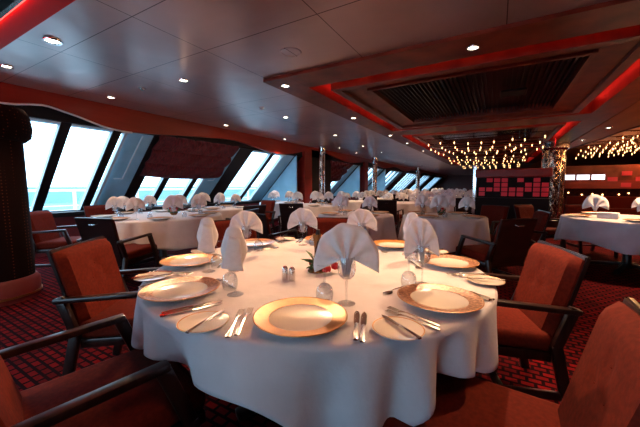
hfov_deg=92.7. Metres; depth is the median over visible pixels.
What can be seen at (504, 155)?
rail
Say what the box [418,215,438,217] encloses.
charger plate
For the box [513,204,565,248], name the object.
armchair
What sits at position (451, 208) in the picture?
tablecloth
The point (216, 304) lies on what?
knife
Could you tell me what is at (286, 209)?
armchair
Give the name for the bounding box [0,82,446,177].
trim
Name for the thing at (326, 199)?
armchair
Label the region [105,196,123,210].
napkin
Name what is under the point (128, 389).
armchair
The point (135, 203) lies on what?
napkin
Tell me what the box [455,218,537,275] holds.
armchair
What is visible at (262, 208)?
armchair
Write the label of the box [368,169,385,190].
wall
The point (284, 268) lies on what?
shaker
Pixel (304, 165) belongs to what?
pillar
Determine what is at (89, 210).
armchair
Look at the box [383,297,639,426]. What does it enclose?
dining chair
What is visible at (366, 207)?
armchair
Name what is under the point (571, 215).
charger plate
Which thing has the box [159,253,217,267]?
charger plate
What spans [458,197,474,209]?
napkin
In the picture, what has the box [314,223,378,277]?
napkin
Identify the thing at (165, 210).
charger plate
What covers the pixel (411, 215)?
napkin
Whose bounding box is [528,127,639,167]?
ceiling
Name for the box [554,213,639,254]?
tablecloth
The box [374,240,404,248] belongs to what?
charger plate
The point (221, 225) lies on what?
armchair
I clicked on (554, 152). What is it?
column
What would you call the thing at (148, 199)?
napkin
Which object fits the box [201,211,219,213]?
charger plate
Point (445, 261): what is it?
charger plate
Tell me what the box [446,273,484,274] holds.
fork
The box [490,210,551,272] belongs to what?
armchair
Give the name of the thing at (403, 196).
napkin
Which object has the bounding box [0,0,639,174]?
ceiling
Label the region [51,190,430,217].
trim
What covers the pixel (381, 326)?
bread plate
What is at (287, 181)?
wall
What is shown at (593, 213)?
charger plate
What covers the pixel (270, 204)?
armchair
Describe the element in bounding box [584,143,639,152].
rail
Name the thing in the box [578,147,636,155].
rail
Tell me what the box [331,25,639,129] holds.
ceiling panel
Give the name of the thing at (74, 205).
deck railing
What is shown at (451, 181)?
wall
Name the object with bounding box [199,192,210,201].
napkin
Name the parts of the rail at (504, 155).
rail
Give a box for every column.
[0,104,42,306]
[319,146,324,194]
[372,157,377,195]
[416,167,420,192]
[540,139,569,227]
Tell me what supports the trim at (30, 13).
attached to the wall at (38, 112)
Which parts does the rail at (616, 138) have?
rail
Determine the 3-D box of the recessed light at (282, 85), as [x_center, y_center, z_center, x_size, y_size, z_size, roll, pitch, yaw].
[-0.435,-1.601,3.824,0.117,0.016,0.117,3,6,30]
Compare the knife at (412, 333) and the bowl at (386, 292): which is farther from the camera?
the bowl at (386, 292)
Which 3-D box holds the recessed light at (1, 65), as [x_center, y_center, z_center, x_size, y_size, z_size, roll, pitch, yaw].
[-3.381,-1.588,3.290,0.117,0.016,0.117,3,6,30]
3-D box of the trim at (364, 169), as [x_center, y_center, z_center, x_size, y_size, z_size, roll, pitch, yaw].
[2.059,-1.357,14.611,0.330,2.500,0.450,3,6,30]
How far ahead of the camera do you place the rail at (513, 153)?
12.17 m
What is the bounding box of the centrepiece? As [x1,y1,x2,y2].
[302,229,339,273]
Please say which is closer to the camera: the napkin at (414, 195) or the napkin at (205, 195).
the napkin at (205, 195)
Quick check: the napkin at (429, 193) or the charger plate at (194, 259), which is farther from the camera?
the napkin at (429, 193)
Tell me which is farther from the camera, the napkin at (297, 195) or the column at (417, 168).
the column at (417, 168)
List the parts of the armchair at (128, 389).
backrest, armrest, armrest, seat, leg, leg, seat frame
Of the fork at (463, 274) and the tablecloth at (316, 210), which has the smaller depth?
the fork at (463, 274)
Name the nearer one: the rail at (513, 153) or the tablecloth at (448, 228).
the tablecloth at (448, 228)
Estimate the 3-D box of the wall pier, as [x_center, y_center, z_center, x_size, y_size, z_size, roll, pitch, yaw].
[3.007,-1.847,17.817,1.820,1.500,46.000,3,6,30]
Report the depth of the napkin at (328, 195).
7.45 m
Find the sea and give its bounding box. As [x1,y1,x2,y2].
[28,187,393,210]
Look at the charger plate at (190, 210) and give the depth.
5.45 m
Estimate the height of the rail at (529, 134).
0.442 m
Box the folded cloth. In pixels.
[597,212,619,218]
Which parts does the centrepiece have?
dried stem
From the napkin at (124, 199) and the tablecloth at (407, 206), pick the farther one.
the tablecloth at (407, 206)
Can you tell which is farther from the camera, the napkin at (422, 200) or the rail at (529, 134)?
the rail at (529, 134)
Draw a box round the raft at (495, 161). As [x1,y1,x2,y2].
[455,157,528,164]
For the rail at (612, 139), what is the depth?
9.01 m
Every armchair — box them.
[0,313,205,426]
[30,210,80,267]
[46,236,159,375]
[74,217,159,282]
[83,205,114,217]
[213,219,256,247]
[225,205,265,219]
[245,208,258,212]
[255,213,298,239]
[261,200,275,232]
[278,203,306,237]
[307,217,347,235]
[316,198,342,209]
[354,204,371,210]
[363,196,377,210]
[376,200,403,235]
[454,198,471,213]
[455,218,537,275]
[480,204,509,233]
[484,240,590,402]
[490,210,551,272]
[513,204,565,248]
[560,204,617,257]
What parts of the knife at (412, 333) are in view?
blade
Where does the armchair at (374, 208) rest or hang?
on the floor
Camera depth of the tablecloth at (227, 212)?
5.93 m
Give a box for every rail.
[425,129,550,145]
[427,129,545,148]
[435,134,547,154]
[435,135,536,151]
[440,144,539,155]
[446,150,529,157]
[447,150,520,160]
[451,153,522,163]
[454,155,523,161]
[458,152,527,163]
[468,159,519,165]
[574,151,635,158]
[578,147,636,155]
[581,142,639,149]
[582,142,638,155]
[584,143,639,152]
[588,139,639,148]
[589,138,638,152]
[592,137,639,148]
[610,135,636,142]
[611,141,639,149]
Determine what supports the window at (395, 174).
attached to the wall pier
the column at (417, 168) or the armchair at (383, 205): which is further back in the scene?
the column at (417, 168)
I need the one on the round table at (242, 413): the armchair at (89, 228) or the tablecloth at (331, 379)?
the tablecloth at (331, 379)
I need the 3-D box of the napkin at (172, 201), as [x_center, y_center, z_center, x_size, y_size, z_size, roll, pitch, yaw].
[-2.078,-0.146,4.307,0.264,0.229,0.049,-3,6,-28]
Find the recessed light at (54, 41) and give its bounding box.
[41,36,62,44]
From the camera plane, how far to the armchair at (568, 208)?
5.66 m
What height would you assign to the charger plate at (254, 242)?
0.029 m
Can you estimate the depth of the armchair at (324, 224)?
3.27 m
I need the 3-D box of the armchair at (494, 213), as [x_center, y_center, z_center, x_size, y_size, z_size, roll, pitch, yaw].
[2.859,0.301,5.321,0.666,0.874,0.575,-3,6,-30]
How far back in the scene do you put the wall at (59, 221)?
5.58 m
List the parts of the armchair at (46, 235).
leg, seat frame, backrest, armrest, seat, armrest, leg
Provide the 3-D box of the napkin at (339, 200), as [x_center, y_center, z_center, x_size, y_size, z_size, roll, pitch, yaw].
[0.317,-0.185,4.764,0.247,0.223,0.048,1,5,10]
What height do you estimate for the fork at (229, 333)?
0.010 m
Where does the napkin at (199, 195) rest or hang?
in the wine glass
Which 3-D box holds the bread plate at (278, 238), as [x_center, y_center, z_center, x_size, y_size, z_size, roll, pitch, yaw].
[-0.294,0.217,2.576,0.164,0.014,0.164,-4,7,-41]
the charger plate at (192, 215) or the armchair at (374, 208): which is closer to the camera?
the charger plate at (192, 215)
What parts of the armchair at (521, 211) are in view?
backrest, seat, leg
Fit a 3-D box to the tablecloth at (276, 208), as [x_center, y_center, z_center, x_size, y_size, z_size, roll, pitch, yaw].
[-1.071,-0.092,8.633,1.388,0.456,1.373,3,6,30]
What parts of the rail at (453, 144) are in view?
rail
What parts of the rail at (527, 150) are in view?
rail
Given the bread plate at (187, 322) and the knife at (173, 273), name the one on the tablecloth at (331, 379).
the bread plate at (187, 322)
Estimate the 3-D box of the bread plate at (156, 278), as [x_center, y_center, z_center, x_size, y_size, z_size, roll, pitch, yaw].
[-0.824,0.314,1.502,0.164,0.014,0.164,-4,7,-40]
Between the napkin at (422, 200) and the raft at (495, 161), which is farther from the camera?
the raft at (495, 161)
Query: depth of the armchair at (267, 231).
3.80 m
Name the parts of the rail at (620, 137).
rail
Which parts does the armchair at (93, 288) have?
leg, backrest, armrest, seat frame, seat, leg, armrest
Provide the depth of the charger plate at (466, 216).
4.34 m
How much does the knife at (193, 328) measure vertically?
0.008 m
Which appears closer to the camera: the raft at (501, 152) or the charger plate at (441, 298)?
the charger plate at (441, 298)
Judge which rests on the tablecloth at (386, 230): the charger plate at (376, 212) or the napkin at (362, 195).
the charger plate at (376, 212)
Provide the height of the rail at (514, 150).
0.442 m
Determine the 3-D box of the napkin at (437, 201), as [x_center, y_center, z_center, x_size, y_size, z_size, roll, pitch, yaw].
[1.717,-0.156,4.408,0.242,0.230,0.049,2,6,22]
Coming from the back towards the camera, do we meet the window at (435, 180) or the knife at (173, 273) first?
the window at (435, 180)
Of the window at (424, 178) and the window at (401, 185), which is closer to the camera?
the window at (401, 185)
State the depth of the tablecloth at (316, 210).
6.80 m
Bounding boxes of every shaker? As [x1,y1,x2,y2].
[282,266,287,279]
[289,266,294,280]
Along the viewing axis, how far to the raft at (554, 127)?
8.26 m
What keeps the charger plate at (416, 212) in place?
on the tablecloth at (448, 228)
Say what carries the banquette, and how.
on the floor
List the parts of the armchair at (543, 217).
seat, backrest, armrest, leg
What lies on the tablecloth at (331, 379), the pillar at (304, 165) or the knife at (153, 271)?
the knife at (153, 271)
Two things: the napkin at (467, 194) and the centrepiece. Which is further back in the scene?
the napkin at (467, 194)
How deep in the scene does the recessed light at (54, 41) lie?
2.70 m
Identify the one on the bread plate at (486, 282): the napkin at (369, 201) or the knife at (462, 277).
the knife at (462, 277)
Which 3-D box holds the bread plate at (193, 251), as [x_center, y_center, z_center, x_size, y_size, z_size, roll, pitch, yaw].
[-0.801,0.260,2.099,0.164,0.014,0.164,0,5,1]
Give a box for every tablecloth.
[93,211,222,250]
[131,239,498,426]
[188,206,242,219]
[259,201,303,218]
[278,203,341,221]
[318,211,396,240]
[331,200,373,210]
[358,198,391,203]
[397,201,425,213]
[397,213,490,252]
[409,199,437,212]
[446,199,455,212]
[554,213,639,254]
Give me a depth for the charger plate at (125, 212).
4.99 m
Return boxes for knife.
[132,273,174,278]
[153,271,191,273]
[160,303,222,316]
[161,300,222,313]
[185,309,223,333]
[353,311,359,340]
[359,312,366,342]
[382,315,421,339]
[462,277,505,280]
[470,291,494,300]
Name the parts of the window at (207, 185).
frame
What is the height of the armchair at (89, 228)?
0.874 m
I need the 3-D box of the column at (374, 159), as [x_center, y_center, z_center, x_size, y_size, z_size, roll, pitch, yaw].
[2.454,-1.277,13.732,0.260,2.498,0.260,3,6,30]
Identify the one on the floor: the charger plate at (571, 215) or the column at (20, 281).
the column at (20, 281)
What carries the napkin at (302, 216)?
in the wine glass
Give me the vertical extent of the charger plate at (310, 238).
0.029 m
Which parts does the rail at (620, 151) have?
rail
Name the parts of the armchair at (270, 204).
backrest, leg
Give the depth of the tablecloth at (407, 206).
8.02 m
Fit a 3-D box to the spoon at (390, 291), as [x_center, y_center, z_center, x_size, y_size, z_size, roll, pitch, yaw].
[0.338,0.330,1.338,0.182,0.010,0.034,-4,7,-41]
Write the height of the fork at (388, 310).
0.010 m
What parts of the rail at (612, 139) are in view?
rail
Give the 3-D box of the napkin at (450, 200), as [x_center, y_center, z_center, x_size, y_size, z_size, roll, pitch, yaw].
[2.079,-0.190,4.935,0.206,0.202,0.043,4,7,39]
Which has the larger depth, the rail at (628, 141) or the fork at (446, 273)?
the rail at (628, 141)
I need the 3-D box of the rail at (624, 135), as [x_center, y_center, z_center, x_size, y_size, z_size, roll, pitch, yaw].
[9.572,-2.046,7.373,3.900,0.469,0.028,3,6,30]
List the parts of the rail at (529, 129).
rail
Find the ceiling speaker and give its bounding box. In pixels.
[280,47,301,56]
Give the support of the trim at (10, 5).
attached to the wall at (38, 112)
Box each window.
[29,117,152,211]
[145,137,239,206]
[221,150,293,201]
[331,165,357,193]
[368,167,382,184]
[385,170,401,188]
[392,173,415,191]
[410,175,430,190]
[422,177,440,189]
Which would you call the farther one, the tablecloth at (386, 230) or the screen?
the screen
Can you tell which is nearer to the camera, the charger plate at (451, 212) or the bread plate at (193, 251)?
the bread plate at (193, 251)
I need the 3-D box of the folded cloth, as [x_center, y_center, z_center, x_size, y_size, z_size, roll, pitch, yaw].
[4.047,0.027,4.284,0.142,0.085,0.224,-4,7,-40]
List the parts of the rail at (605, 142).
rail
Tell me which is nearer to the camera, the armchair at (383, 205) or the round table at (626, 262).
the round table at (626, 262)
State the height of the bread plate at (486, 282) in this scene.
0.014 m
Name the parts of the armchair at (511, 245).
leg, seat, armrest, leg, seat frame, backrest, leg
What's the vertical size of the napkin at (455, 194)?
0.212 m
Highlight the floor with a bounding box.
[0,212,639,426]
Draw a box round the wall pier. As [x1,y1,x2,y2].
[118,136,444,207]
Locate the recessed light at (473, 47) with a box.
[466,44,479,50]
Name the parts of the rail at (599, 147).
rail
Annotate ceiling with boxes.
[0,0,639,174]
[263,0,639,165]
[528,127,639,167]
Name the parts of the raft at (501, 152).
panel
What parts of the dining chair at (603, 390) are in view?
seat, backrest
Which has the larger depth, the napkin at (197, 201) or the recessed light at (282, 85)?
the napkin at (197, 201)
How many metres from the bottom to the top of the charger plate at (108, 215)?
0.029 m
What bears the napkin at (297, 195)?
in the wine glass
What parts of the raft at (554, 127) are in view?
panel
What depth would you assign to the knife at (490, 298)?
1.24 m
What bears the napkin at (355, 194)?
in the wine glass
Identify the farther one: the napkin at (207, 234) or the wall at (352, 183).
the wall at (352, 183)
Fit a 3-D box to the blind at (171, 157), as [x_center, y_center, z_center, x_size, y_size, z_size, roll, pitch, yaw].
[-2.821,-1.169,6.761,0.845,0.797,2.009,3,6,30]
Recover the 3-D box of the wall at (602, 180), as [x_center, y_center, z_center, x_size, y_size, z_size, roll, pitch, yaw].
[12.187,-0.649,9.824,7.600,1.950,0.219,3,6,30]
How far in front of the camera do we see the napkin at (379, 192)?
11.14 m
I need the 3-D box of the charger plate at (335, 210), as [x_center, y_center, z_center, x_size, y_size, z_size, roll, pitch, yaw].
[0.423,-0.043,5.379,0.315,0.029,0.315,3,6,30]
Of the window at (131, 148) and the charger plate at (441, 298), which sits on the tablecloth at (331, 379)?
the charger plate at (441, 298)
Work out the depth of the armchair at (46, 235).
4.08 m
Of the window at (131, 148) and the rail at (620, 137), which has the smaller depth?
the window at (131, 148)
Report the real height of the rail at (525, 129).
0.442 m
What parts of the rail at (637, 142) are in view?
rail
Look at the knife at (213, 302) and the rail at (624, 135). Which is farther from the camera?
the rail at (624, 135)
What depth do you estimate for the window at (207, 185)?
7.66 m
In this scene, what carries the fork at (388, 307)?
on the tablecloth at (331, 379)
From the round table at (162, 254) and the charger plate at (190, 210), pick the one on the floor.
the round table at (162, 254)
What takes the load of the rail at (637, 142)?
hanging from the ceiling at (628, 158)
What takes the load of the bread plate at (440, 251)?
on the tablecloth at (331, 379)
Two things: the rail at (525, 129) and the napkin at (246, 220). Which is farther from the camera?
the rail at (525, 129)
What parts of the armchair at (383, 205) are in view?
leg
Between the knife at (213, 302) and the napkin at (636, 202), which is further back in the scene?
the napkin at (636, 202)
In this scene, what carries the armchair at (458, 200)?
on the floor
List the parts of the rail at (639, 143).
rail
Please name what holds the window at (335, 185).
attached to the wall pier
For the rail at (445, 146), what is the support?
hanging from the raft at (554, 127)
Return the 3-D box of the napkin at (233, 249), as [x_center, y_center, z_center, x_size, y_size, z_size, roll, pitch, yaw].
[-0.353,0.143,1.256,0.108,0.190,0.072,-2,5,-19]
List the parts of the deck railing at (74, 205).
post, rail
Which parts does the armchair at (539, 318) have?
armrest, leg, seat frame, seat, armrest, backrest, leg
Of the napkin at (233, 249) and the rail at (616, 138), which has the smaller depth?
the napkin at (233, 249)
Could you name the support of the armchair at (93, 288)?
on the floor
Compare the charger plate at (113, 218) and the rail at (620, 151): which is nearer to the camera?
the charger plate at (113, 218)
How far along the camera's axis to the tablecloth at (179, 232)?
4.04 m
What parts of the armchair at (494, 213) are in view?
leg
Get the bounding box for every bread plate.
[133,271,170,281]
[176,311,229,332]
[191,249,215,252]
[275,237,294,240]
[372,316,425,340]
[425,249,447,253]
[466,275,505,285]
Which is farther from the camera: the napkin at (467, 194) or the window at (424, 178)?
the window at (424, 178)
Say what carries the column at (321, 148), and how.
on the floor
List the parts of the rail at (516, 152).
rail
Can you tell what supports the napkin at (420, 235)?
in the wine glass
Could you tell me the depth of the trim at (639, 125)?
7.62 m
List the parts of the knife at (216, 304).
blade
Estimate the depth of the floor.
2.53 m
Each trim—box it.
[0,0,8,7]
[0,0,23,18]
[0,0,74,49]
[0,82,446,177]
[0,102,132,132]
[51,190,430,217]
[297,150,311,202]
[358,162,367,198]
[569,125,639,148]
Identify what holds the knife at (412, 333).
on the bread plate at (381, 326)
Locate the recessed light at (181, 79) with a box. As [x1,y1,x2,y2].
[178,78,188,82]
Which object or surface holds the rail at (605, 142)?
hanging from the ceiling at (628, 158)
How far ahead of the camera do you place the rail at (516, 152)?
12.84 m
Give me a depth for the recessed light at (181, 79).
3.73 m
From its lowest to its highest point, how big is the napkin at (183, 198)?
0.209 m
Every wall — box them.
[5,104,442,202]
[35,193,406,257]
[262,156,296,200]
[333,166,359,196]
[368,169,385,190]
[434,175,476,191]
[563,164,639,213]
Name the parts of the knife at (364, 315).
blade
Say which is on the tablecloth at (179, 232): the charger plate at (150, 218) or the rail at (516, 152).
the charger plate at (150, 218)
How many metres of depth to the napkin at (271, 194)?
8.37 m
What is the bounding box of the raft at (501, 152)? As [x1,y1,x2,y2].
[440,147,539,158]
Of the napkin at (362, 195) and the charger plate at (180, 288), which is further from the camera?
the napkin at (362, 195)
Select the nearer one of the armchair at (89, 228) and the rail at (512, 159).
the armchair at (89, 228)
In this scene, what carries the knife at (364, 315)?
on the tablecloth at (331, 379)
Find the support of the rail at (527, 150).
hanging from the raft at (501, 152)
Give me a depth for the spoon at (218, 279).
1.40 m
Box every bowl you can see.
[167,208,180,214]
[383,291,392,294]
[436,208,445,214]
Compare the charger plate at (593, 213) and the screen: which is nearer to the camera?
the charger plate at (593, 213)
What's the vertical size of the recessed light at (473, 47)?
0.016 m
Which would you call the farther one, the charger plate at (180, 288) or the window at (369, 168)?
the window at (369, 168)
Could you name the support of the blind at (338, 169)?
attached to the window at (335, 185)
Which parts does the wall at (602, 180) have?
lit pane, lit pane, lit pane, panel, rail, glass square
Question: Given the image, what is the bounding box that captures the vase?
[308,233,324,273]
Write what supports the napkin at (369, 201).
in the wine glass
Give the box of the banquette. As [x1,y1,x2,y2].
[566,196,639,214]
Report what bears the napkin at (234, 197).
in the wine glass
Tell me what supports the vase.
on the centrepiece
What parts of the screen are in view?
post, glass square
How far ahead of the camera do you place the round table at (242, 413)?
1.57 m
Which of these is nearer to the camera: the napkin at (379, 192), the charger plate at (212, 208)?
the charger plate at (212, 208)
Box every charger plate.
[91,214,115,217]
[110,217,130,220]
[114,211,134,213]
[138,276,219,301]
[147,217,172,220]
[151,209,166,211]
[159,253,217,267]
[184,209,202,211]
[188,214,210,216]
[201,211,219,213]
[204,207,218,209]
[245,238,274,247]
[253,297,347,337]
[305,235,321,240]
[320,212,339,214]
[335,210,352,211]
[370,211,388,213]
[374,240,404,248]
[397,283,484,312]
[408,211,427,213]
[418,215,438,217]
[424,254,479,268]
[448,211,467,213]
[462,215,485,218]
[565,214,591,216]
[582,212,596,214]
[623,219,639,222]
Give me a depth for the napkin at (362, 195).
9.24 m
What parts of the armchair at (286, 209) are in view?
leg, leg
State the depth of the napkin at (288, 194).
8.38 m
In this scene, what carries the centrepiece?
on the tablecloth at (331, 379)
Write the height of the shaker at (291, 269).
0.069 m
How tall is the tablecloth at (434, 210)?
0.474 m
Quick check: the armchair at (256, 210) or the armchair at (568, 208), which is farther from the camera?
the armchair at (568, 208)
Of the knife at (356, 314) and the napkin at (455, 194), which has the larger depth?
the napkin at (455, 194)
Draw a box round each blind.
[140,135,238,178]
[330,161,352,181]
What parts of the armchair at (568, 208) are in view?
backrest, leg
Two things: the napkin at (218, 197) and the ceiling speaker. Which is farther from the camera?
the napkin at (218, 197)
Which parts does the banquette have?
backrest, seat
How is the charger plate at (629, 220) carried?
on the tablecloth at (619, 235)
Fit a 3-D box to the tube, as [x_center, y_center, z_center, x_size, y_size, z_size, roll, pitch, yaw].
[-1.373,-1.417,1.697,6.400,0.022,0.025,3,6,30]
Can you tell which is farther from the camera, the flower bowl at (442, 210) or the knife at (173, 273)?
the flower bowl at (442, 210)
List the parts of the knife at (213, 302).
blade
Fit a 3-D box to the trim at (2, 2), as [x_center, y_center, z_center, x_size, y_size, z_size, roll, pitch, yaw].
[-1.580,-1.410,1.339,6.600,0.051,0.740,3,6,30]
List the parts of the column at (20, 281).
brass rail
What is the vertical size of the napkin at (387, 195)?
0.208 m
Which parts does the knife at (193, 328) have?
blade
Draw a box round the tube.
[0,0,25,20]
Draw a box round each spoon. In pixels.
[216,278,235,288]
[383,284,408,294]
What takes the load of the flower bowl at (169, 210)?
on the tablecloth at (179, 232)
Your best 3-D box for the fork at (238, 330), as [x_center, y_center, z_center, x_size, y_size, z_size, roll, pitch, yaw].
[-0.255,0.357,1.026,0.024,0.010,0.198,0,5,0]
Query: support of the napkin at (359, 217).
in the wine glass
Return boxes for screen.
[471,166,552,238]
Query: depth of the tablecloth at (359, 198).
11.22 m
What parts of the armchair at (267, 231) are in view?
armrest, leg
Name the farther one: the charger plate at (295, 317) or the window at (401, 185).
the window at (401, 185)
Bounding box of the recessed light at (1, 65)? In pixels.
[0,64,13,68]
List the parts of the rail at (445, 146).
rail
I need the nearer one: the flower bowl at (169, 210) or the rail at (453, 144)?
the flower bowl at (169, 210)
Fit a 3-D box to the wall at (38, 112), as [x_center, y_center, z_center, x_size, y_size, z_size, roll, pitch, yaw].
[3.690,-1.652,17.436,0.200,2.580,46.000,3,6,30]
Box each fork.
[225,309,244,337]
[234,307,253,335]
[385,309,440,330]
[387,306,440,326]
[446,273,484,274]
[452,274,489,276]
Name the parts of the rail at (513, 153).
rail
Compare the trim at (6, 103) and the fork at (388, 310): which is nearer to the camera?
the fork at (388, 310)
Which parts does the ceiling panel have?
panel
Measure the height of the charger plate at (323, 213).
0.029 m
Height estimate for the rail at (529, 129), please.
0.442 m
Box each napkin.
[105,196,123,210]
[118,196,128,206]
[125,197,145,211]
[143,195,156,206]
[163,195,182,210]
[175,194,187,204]
[191,194,206,204]
[191,196,204,208]
[197,217,217,252]
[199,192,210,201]
[214,194,223,203]
[220,225,246,270]
[229,210,262,236]
[230,194,240,202]
[268,192,276,198]
[285,191,292,198]
[287,208,316,231]
[292,192,302,200]
[312,192,323,200]
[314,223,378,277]
[324,192,332,200]
[332,195,347,208]
[347,209,376,230]
[352,191,360,197]
[358,192,366,198]
[362,196,376,208]
[376,190,383,196]
[384,193,392,199]
[399,193,407,200]
[403,212,417,239]
[404,217,439,261]
[409,192,419,199]
[415,195,429,207]
[425,191,433,197]
[430,195,447,210]
[445,196,454,207]
[452,192,460,197]
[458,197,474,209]
[464,192,471,197]
[582,195,608,210]
[631,197,639,207]
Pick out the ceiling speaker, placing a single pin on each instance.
(288, 51)
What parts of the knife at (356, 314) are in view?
blade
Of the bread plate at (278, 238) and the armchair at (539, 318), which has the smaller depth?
the armchair at (539, 318)
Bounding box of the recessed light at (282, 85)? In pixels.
[281,84,289,87]
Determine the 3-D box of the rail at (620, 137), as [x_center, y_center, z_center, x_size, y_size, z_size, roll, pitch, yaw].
[9.524,-1.983,7.796,3.900,0.469,0.028,3,6,30]
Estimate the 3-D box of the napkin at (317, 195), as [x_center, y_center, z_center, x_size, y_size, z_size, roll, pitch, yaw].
[-0.042,-0.384,7.026,0.281,0.214,0.046,0,5,5]
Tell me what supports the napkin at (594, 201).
on the tablecloth at (619, 235)
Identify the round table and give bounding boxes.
[128,249,175,266]
[235,406,255,421]
[590,254,639,274]
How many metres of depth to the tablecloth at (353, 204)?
8.83 m
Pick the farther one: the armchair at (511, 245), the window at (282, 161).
the window at (282, 161)
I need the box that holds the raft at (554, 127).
[412,122,565,149]
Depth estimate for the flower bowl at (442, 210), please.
4.75 m
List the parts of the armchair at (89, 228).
backrest, leg, armrest, seat frame, seat, leg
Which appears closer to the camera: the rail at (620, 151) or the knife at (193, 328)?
the knife at (193, 328)
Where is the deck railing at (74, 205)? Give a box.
[28,188,255,208]
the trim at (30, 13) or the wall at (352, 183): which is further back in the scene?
the wall at (352, 183)
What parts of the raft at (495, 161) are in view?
panel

